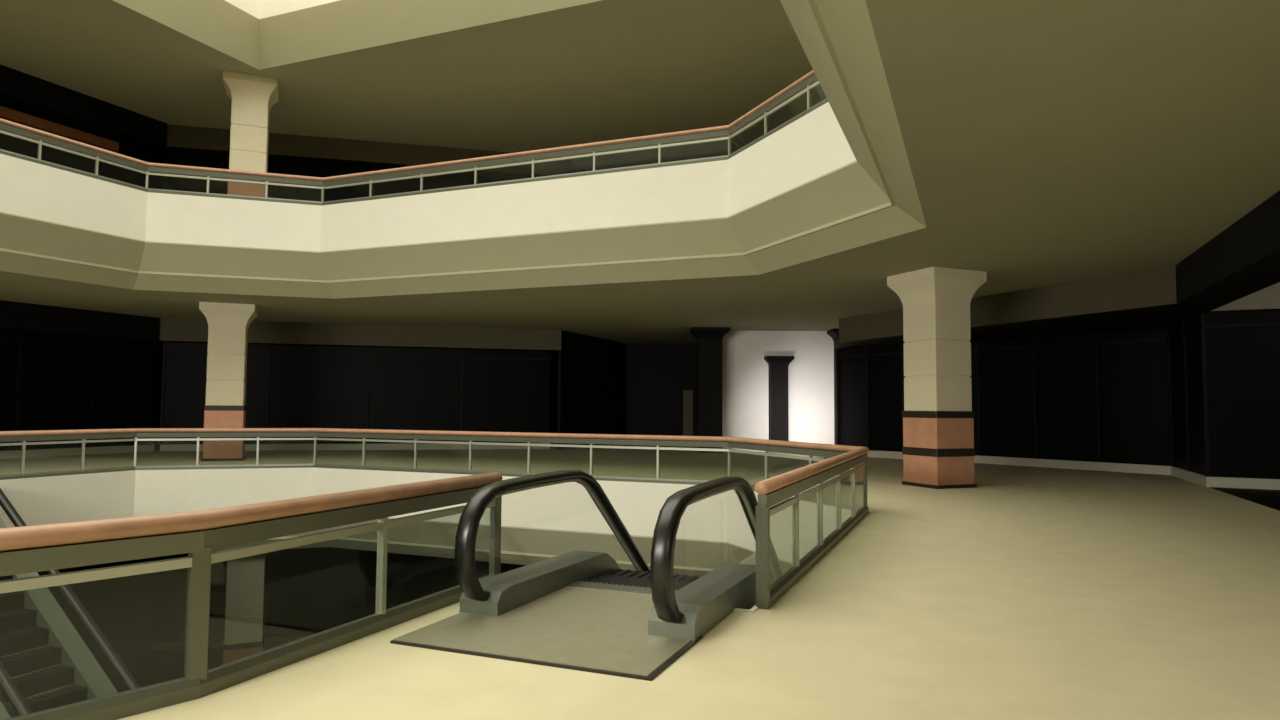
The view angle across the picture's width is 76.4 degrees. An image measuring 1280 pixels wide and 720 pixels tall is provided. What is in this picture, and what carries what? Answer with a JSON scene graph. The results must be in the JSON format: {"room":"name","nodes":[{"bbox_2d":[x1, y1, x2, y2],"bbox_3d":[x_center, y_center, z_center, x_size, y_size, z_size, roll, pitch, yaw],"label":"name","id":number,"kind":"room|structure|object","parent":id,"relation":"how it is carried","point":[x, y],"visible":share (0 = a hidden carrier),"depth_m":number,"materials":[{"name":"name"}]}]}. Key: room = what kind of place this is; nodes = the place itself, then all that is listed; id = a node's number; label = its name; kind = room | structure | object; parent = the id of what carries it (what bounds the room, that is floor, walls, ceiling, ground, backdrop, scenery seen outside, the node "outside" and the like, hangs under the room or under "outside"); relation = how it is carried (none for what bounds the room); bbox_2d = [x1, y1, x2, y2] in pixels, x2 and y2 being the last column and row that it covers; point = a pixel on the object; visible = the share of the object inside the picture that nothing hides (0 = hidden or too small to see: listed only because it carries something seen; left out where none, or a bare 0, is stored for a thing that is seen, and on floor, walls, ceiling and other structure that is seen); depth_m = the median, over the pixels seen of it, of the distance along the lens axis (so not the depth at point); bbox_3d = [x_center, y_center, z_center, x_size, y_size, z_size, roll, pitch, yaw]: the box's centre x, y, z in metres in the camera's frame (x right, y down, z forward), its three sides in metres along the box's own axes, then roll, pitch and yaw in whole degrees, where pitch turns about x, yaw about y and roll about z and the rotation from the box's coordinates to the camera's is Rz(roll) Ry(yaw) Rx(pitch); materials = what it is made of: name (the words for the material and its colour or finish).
{"room":"shopping mall","nodes":[
{"label":"shopping mall","id":0,"kind":"room"},
{"bbox_2d":[0,300,158,339],"bbox_3d":[-22.284,-1.939,12.050,0.120,0.750,32.660,-1,-4,22],"label":"wall","id":1,"kind":"structure","parent":0,"point":[15,315],"depth_m":24.61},
{"bbox_2d":[0,327,157,340],"bbox_3d":[-23.129,-1.587,12.453,1.800,0.080,32.800,-1,-4,22],"label":"trim","id":2,"kind":"structure","parent":1,"relation":"attached to","point":[0,327],"depth_m":24.97,"materials":[{"name":"black"}]},
{"bbox_2d":[0,64,166,145],"bbox_3d":[-22.238,-8.528,12.430,0.120,0.750,32.660,-1,-4,22],"label":"wall","id":3,"kind":"structure","parent":0,"point":[15,83],"depth_m":24.80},
{"bbox_2d":[0,93,166,148],"bbox_3d":[-23.083,-8.175,12.833,1.800,0.080,32.800,-1,-4,22],"label":"trim","id":4,"kind":"structure","parent":3,"relation":"attached to","point":[3,96],"depth_m":25.10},
{"bbox_2d":[37,343,162,607],"bbox_3d":[-26.173,-2.781,26.131,0.200,24.600,56.000,-1,-4,22],"label":"wall","id":5,"kind":"structure","parent":0,"point":[89,591],"depth_m":34.76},
{"bbox_2d":[62,588,288,692],"bbox_3d":[-3.050,9.209,15.868,50.000,0.200,56.000,-1,-4,22],"label":"floor","id":6,"kind":"structure","parent":0,"point":[125,620],"depth_m":27.95,"materials":[{"name":"brown carpet"}]},
{"bbox_2d":[0,488,139,719],"bbox_3d":[-9.798,5.244,12.986,12.487,7.930,1.920,-1,-4,22],"label":"escalator","id":7,"kind":"object","parent":6,"relation":"on","point":[45,663],"visible":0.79,"depth_m":13.46,"materials":[{"name":"grey metal"}]},
{"bbox_2d":[222,553,266,664],"bbox_3d":[-11.226,7.244,23.151,1.420,4.449,1.420,2,-4,-23],"label":"column","id":8,"kind":"structure","parent":6,"relation":"on","point":[244,636],"depth_m":22.73,"materials":[{"name":"beige paint"}]},
{"bbox_2d":[151,547,525,649],"bbox_3d":[-9.861,7.965,28.895,13.260,3.690,0.140,1,-3,-14],"label":"shopfront","id":9,"kind":"object","parent":6,"relation":"on","point":[309,591],"visible":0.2,"depth_m":28.45,"materials":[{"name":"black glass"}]},
{"bbox_2d":[390,470,783,680],"bbox_3d":[1.534,5.192,10.719,1.920,7.930,12.487,-1,-4,22],"label":"escalator","id":10,"kind":"object","parent":6,"relation":"on","point":[578,610],"visible":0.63,"depth_m":6.05,"materials":[{"name":"grey metal"}]},
{"bbox_2d":[158,318,560,349],"bbox_3d":[-9.532,-0.879,28.874,13.550,0.750,0.120,1,-3,-14],"label":"wall","id":11,"kind":"structure","parent":0,"point":[193,330],"depth_m":28.85,"materials":[{"name":"grey paint"}]},
{"bbox_2d":[150,341,557,352],"bbox_3d":[-10.223,-0.528,29.210,15.261,0.080,1.287,1,-3,-15],"label":"trim","id":12,"kind":"structure","parent":11,"relation":"attached to","point":[150,341],"depth_m":29.21,"materials":[{"name":"black"}]},
{"bbox_2d":[166,124,563,175],"bbox_3d":[-9.486,-7.468,29.255,13.550,0.750,0.120,1,-3,-14],"label":"wall","id":13,"kind":"structure","parent":0,"point":[189,137],"depth_m":28.98,"materials":[{"name":"grey paint"}]},
{"bbox_2d":[157,147,545,177],"bbox_3d":[-10.177,-7.117,29.591,15.261,0.080,1.287,1,-3,-15],"label":"trim","id":14,"kind":"structure","parent":13,"relation":"attached to","point":[168,150],"depth_m":29.15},
{"bbox_2d":[0,0,825,189],"bbox_3d":[-2.926,-8.571,16.894,50.000,0.120,56.000,-1,-4,22],"label":"ceiling","id":15,"kind":"structure","parent":0,"point":[604,70],"depth_m":23.27,"materials":[{"name":"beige paint"}]},
{"bbox_2d":[113,0,601,69],"bbox_3d":[-5.963,-9.396,11.913,17.700,1.150,17.300,-1,-4,22],"label":"trim","id":16,"kind":"structure","parent":15,"relation":"attached to","point":[342,26],"depth_m":21.25,"materials":[{"name":"beige paint"}]},
{"bbox_2d":[460,357,557,432],"bbox_3d":[7.734,-1.598,42.519,50.000,24.600,0.200,-1,-4,22],"label":"wall","id":17,"kind":"structure","parent":0,"point":[553,406],"depth_m":47.46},
{"bbox_2d":[563,159,585,173],"bbox_3d":[-1.529,-5.255,34.506,0.120,4.450,8.052,-1,-4,21],"label":"wall","id":18,"kind":"structure","parent":0,"point":[568,166],"depth_m":31.41,"materials":[{"name":"grey paint"}]},
{"bbox_2d":[557,330,626,449],"bbox_3d":[-1.575,1.333,34.126,0.120,4.450,8.052,-1,-4,21],"label":"wall","id":19,"kind":"structure","parent":0,"point":[592,371],"depth_m":32.93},
{"bbox_2d":[0,441,1279,719],"bbox_3d":[-3.005,2.666,16.245,50.000,0.308,56.000,-1,-4,22],"label":"floor","id":20,"kind":"structure","parent":0,"point":[1027,592],"depth_m":6.03,"materials":[{"name":"beige carpet"}]},
{"bbox_2d":[0,329,158,458],"bbox_3d":[-19.744,0.749,19.614,0.140,3.690,17.340,-1,-4,22],"label":"shopfront","id":21,"kind":"object","parent":20,"relation":"on","point":[49,381],"visible":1,"depth_m":25.08,"materials":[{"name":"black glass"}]},
{"bbox_2d":[199,302,257,460],"bbox_3d":[-11.941,0.649,23.520,1.420,4.449,1.420,2,-4,-23],"label":"column","id":22,"kind":"structure","parent":20,"relation":"on","point":[228,323],"depth_m":23.07,"materials":[{"name":"beige paint"}]},
{"bbox_2d":[0,472,502,719],"bbox_3d":[-4.257,1.300,4.019,8.233,1.007,3.506,2,-4,-25],"label":"glass railing","id":23,"kind":"object","parent":20,"relation":"on","point":[46,547],"visible":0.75,"depth_m":4.53,"materials":[{"name":"orange wood"}]},
{"bbox_2d":[159,342,551,450],"bbox_3d":[-9.815,1.376,29.275,13.260,3.690,0.140,1,-3,-14],"label":"shopfront","id":24,"kind":"object","parent":20,"relation":"on","point":[288,386],"visible":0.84,"depth_m":29.30,"materials":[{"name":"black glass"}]},
{"bbox_2d":[0,480,835,562],"bbox_3d":[-6.220,2.912,11.273,16.950,0.800,15.720,-1,-4,22],"label":"fascia","id":25,"kind":"structure","parent":20,"relation":"attached to","point":[701,520],"depth_m":17.94,"materials":[{"name":"beige paint"}]},
{"bbox_2d":[0,468,850,612],"bbox_3d":[-6.216,2.356,11.305,16.910,0.312,15.680,-1,-4,22],"label":"trim","id":26,"kind":"structure","parent":20,"relation":"attached to","point":[807,510],"depth_m":18.71,"materials":[{"name":"beige paint"}]},
{"bbox_2d":[0,428,868,608],"bbox_3d":[-5.031,1.883,14.205,17.100,1.007,9.667,-1,-4,22],"label":"glass railing","id":27,"kind":"object","parent":20,"relation":"on","point":[789,488],"visible":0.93,"depth_m":16.95,"materials":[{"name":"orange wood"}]},
{"bbox_2d":[683,390,692,446],"bbox_3d":[1.956,2.380,33.177,0.400,2.300,0.040,0,-3,0],"label":"door","id":28,"kind":"structure","parent":20,"relation":"on","point":[687,394],"depth_m":33.17,"materials":[{"name":"grey paint"}]},
{"bbox_2d":[690,327,730,452],"bbox_3d":[2.523,1.095,29.494,1.377,4.450,1.377,0,-3,0],"label":"pillar","id":29,"kind":"structure","parent":20,"relation":"on","point":[709,339],"depth_m":29.07,"materials":[{"name":"black"}]},
{"bbox_2d":[764,356,793,440],"bbox_3d":[5.073,1.618,29.832,1.004,3.480,1.004,0,-3,0],"label":"pillar","id":30,"kind":"structure","parent":20,"relation":"on","point":[778,365],"depth_m":29.53,"materials":[{"name":"black"}]},
{"bbox_2d":[827,328,852,444],"bbox_3d":[7.541,1.134,29.568,1.296,4.450,1.296,0,-3,0],"label":"pillar","id":31,"kind":"structure","parent":20,"relation":"on","point":[833,333],"depth_m":29.75,"materials":[{"name":"black"}]},
{"bbox_2d":[887,267,986,488],"bbox_3d":[6.249,0.406,17.116,1.420,4.449,1.420,2,-4,-23],"label":"column","id":32,"kind":"structure","parent":20,"relation":"on","point":[938,450],"depth_m":16.71,"materials":[{"name":"beige paint"}]},
{"bbox_2d":[836,310,1279,489],"bbox_3d":[11.081,1.072,21.470,2.848,3.690,16.715,2,-4,-30],"label":"shopfront","id":33,"kind":"object","parent":20,"relation":"on","point":[1196,399],"visible":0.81,"depth_m":21.35,"materials":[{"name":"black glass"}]},
{"bbox_2d":[0,0,1279,357],"bbox_3d":[-2.972,-1.982,16.514,50.000,0.120,56.000,-1,-4,22],"label":"ceiling","id":34,"kind":"structure","parent":0,"point":[1047,142],"depth_m":9.86,"materials":[{"name":"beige paint"}]},
{"bbox_2d":[0,0,925,298],"bbox_3d":[-6.180,-2.763,11.600,18.830,1.067,17.600,-1,-4,22],"label":"ceiling soffit","id":35,"kind":"structure","parent":34,"relation":"attached to","point":[871,198],"depth_m":17.79,"materials":[{"name":"beige paint"}]},
{"bbox_2d":[626,343,861,440],"bbox_3d":[4.596,1.485,35.996,10.536,4.450,0.120,0,-3,6],"label":"wall","id":36,"kind":"structure","parent":0,"point":[657,375],"depth_m":36.32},
{"bbox_2d":[722,330,833,451],"bbox_3d":[5.163,1.155,30.229,4.252,4.450,0.500,0,-3,0],"label":"wall","id":37,"kind":"structure","parent":0,"point":[745,371],"depth_m":30.00,"materials":[{"name":"paint"}]},
{"bbox_2d":[839,266,1179,342],"bbox_3d":[8.484,-1.208,20.991,0.120,0.750,10.847,2,-4,-23],"label":"wall","id":38,"kind":"structure","parent":0,"point":[1152,287],"depth_m":18.48,"materials":[{"name":"grey paint"}]},
{"bbox_2d":[835,254,1279,348],"bbox_3d":[6.506,-1.719,6.565,8.018,0.080,44.064,0,-3,11],"label":"trim","id":39,"kind":"structure","parent":38,"relation":"attached to","point":[1266,274],"depth_m":18.62,"materials":[{"name":"black"}]},
{"bbox_2d":[1175,190,1279,302],"bbox_3d":[4.389,-2.393,0.962,0.120,0.750,32.450,-1,-4,22],"label":"wall","id":40,"kind":"structure","parent":0,"point":[1252,240],"depth_m":12.40,"materials":[{"name":"black paint"}]},
{"bbox_2d":[1209,282,1279,311],"bbox_3d":[14.306,-1.448,16.289,4.916,0.730,0.100,-1,-4,27],"label":"wall","id":41,"kind":"structure","parent":0,"point":[1269,297],"depth_m":16.95,"materials":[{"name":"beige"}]},
{"bbox_3d":[-3.018,4.607,16.133,50.000,0.120,56.000,-1,-4,22],"label":"ceiling","id":42,"kind":"structure","parent":0,"visible":0},
{"bbox_2d":[212,518,791,576],"bbox_3d":[-6.226,3.836,11.219,18.830,1.047,17.600,-1,-4,22],"label":"trim","id":43,"kind":"structure","parent":42,"relation":"attached to","point":[519,545],"depth_m":18.43,"materials":[{"name":"beige paint"}]},
{"bbox_3d":[-2.879,-15.350,17.286,50.000,0.200,56.000,-1,-4,22],"label":"ceiling","id":44,"kind":"structure","parent":0,"visible":0},
{"bbox_2d":[225,0,339,18],"bbox_3d":[-5.939,-12.740,12.106,16.440,5.650,16.040,-1,-4,22],"label":"trim","id":45,"kind":"structure","parent":44,"relation":"attached to","point":[260,9],"depth_m":22.02,"materials":[{"name":"beige paint"}]},
{"bbox_3d":[-2.959,-3.919,16.626,50.000,0.300,56.000,-1,-4,22],"label":"floor","id":46,"kind":"structure","parent":0,"visible":0},
{"bbox_2d":[0,99,166,188],"bbox_3d":[-19.697,-5.840,19.995,0.140,3.690,17.340,-1,-4,22],"label":"shopfront","id":47,"kind":"object","parent":46,"relation":"on","point":[127,147],"visible":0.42,"depth_m":25.61,"materials":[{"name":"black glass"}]},
{"bbox_2d":[0,106,118,151],"bbox_3d":[-18.739,-7.156,21.976,0.155,0.280,9.500,-1,-4,22],"label":"sign band","id":48,"kind":"object","parent":47,"relation":"attached to","point":[6,113],"visible":1,"depth_m":24.57,"materials":[{"name":"brown wood"}]},
{"bbox_2d":[223,70,278,196],"bbox_3d":[-11.468,-5.938,23.887,1.420,4.449,1.420,2,-4,-23],"label":"column","id":49,"kind":"structure","parent":46,"relation":"on","point":[253,97],"depth_m":23.46,"materials":[{"name":"beige paint"}]},
{"bbox_2d":[170,151,524,201],"bbox_3d":[-9.768,-5.213,29.656,13.260,3.690,0.140,1,-3,-14],"label":"shopfront","id":50,"kind":"object","parent":46,"relation":"on","point":[313,169],"visible":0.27,"depth_m":29.21,"materials":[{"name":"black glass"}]},
{"bbox_2d":[0,102,855,251],"bbox_3d":[-6.172,-3.897,11.666,16.950,1.200,15.720,-1,-4,22],"label":"fascia","id":51,"kind":"structure","parent":46,"relation":"attached to","point":[814,145],"depth_m":18.43,"materials":[{"name":"beige paint"}]},
{"bbox_2d":[0,70,827,205],"bbox_3d":[-5.535,-4.777,13.250,17.100,0.747,12.559,-1,-4,22],"label":"glass railing","id":52,"kind":"object","parent":51,"relation":"on","point":[805,84],"visible":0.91,"depth_m":18.61,"materials":[{"name":"orange wood"}]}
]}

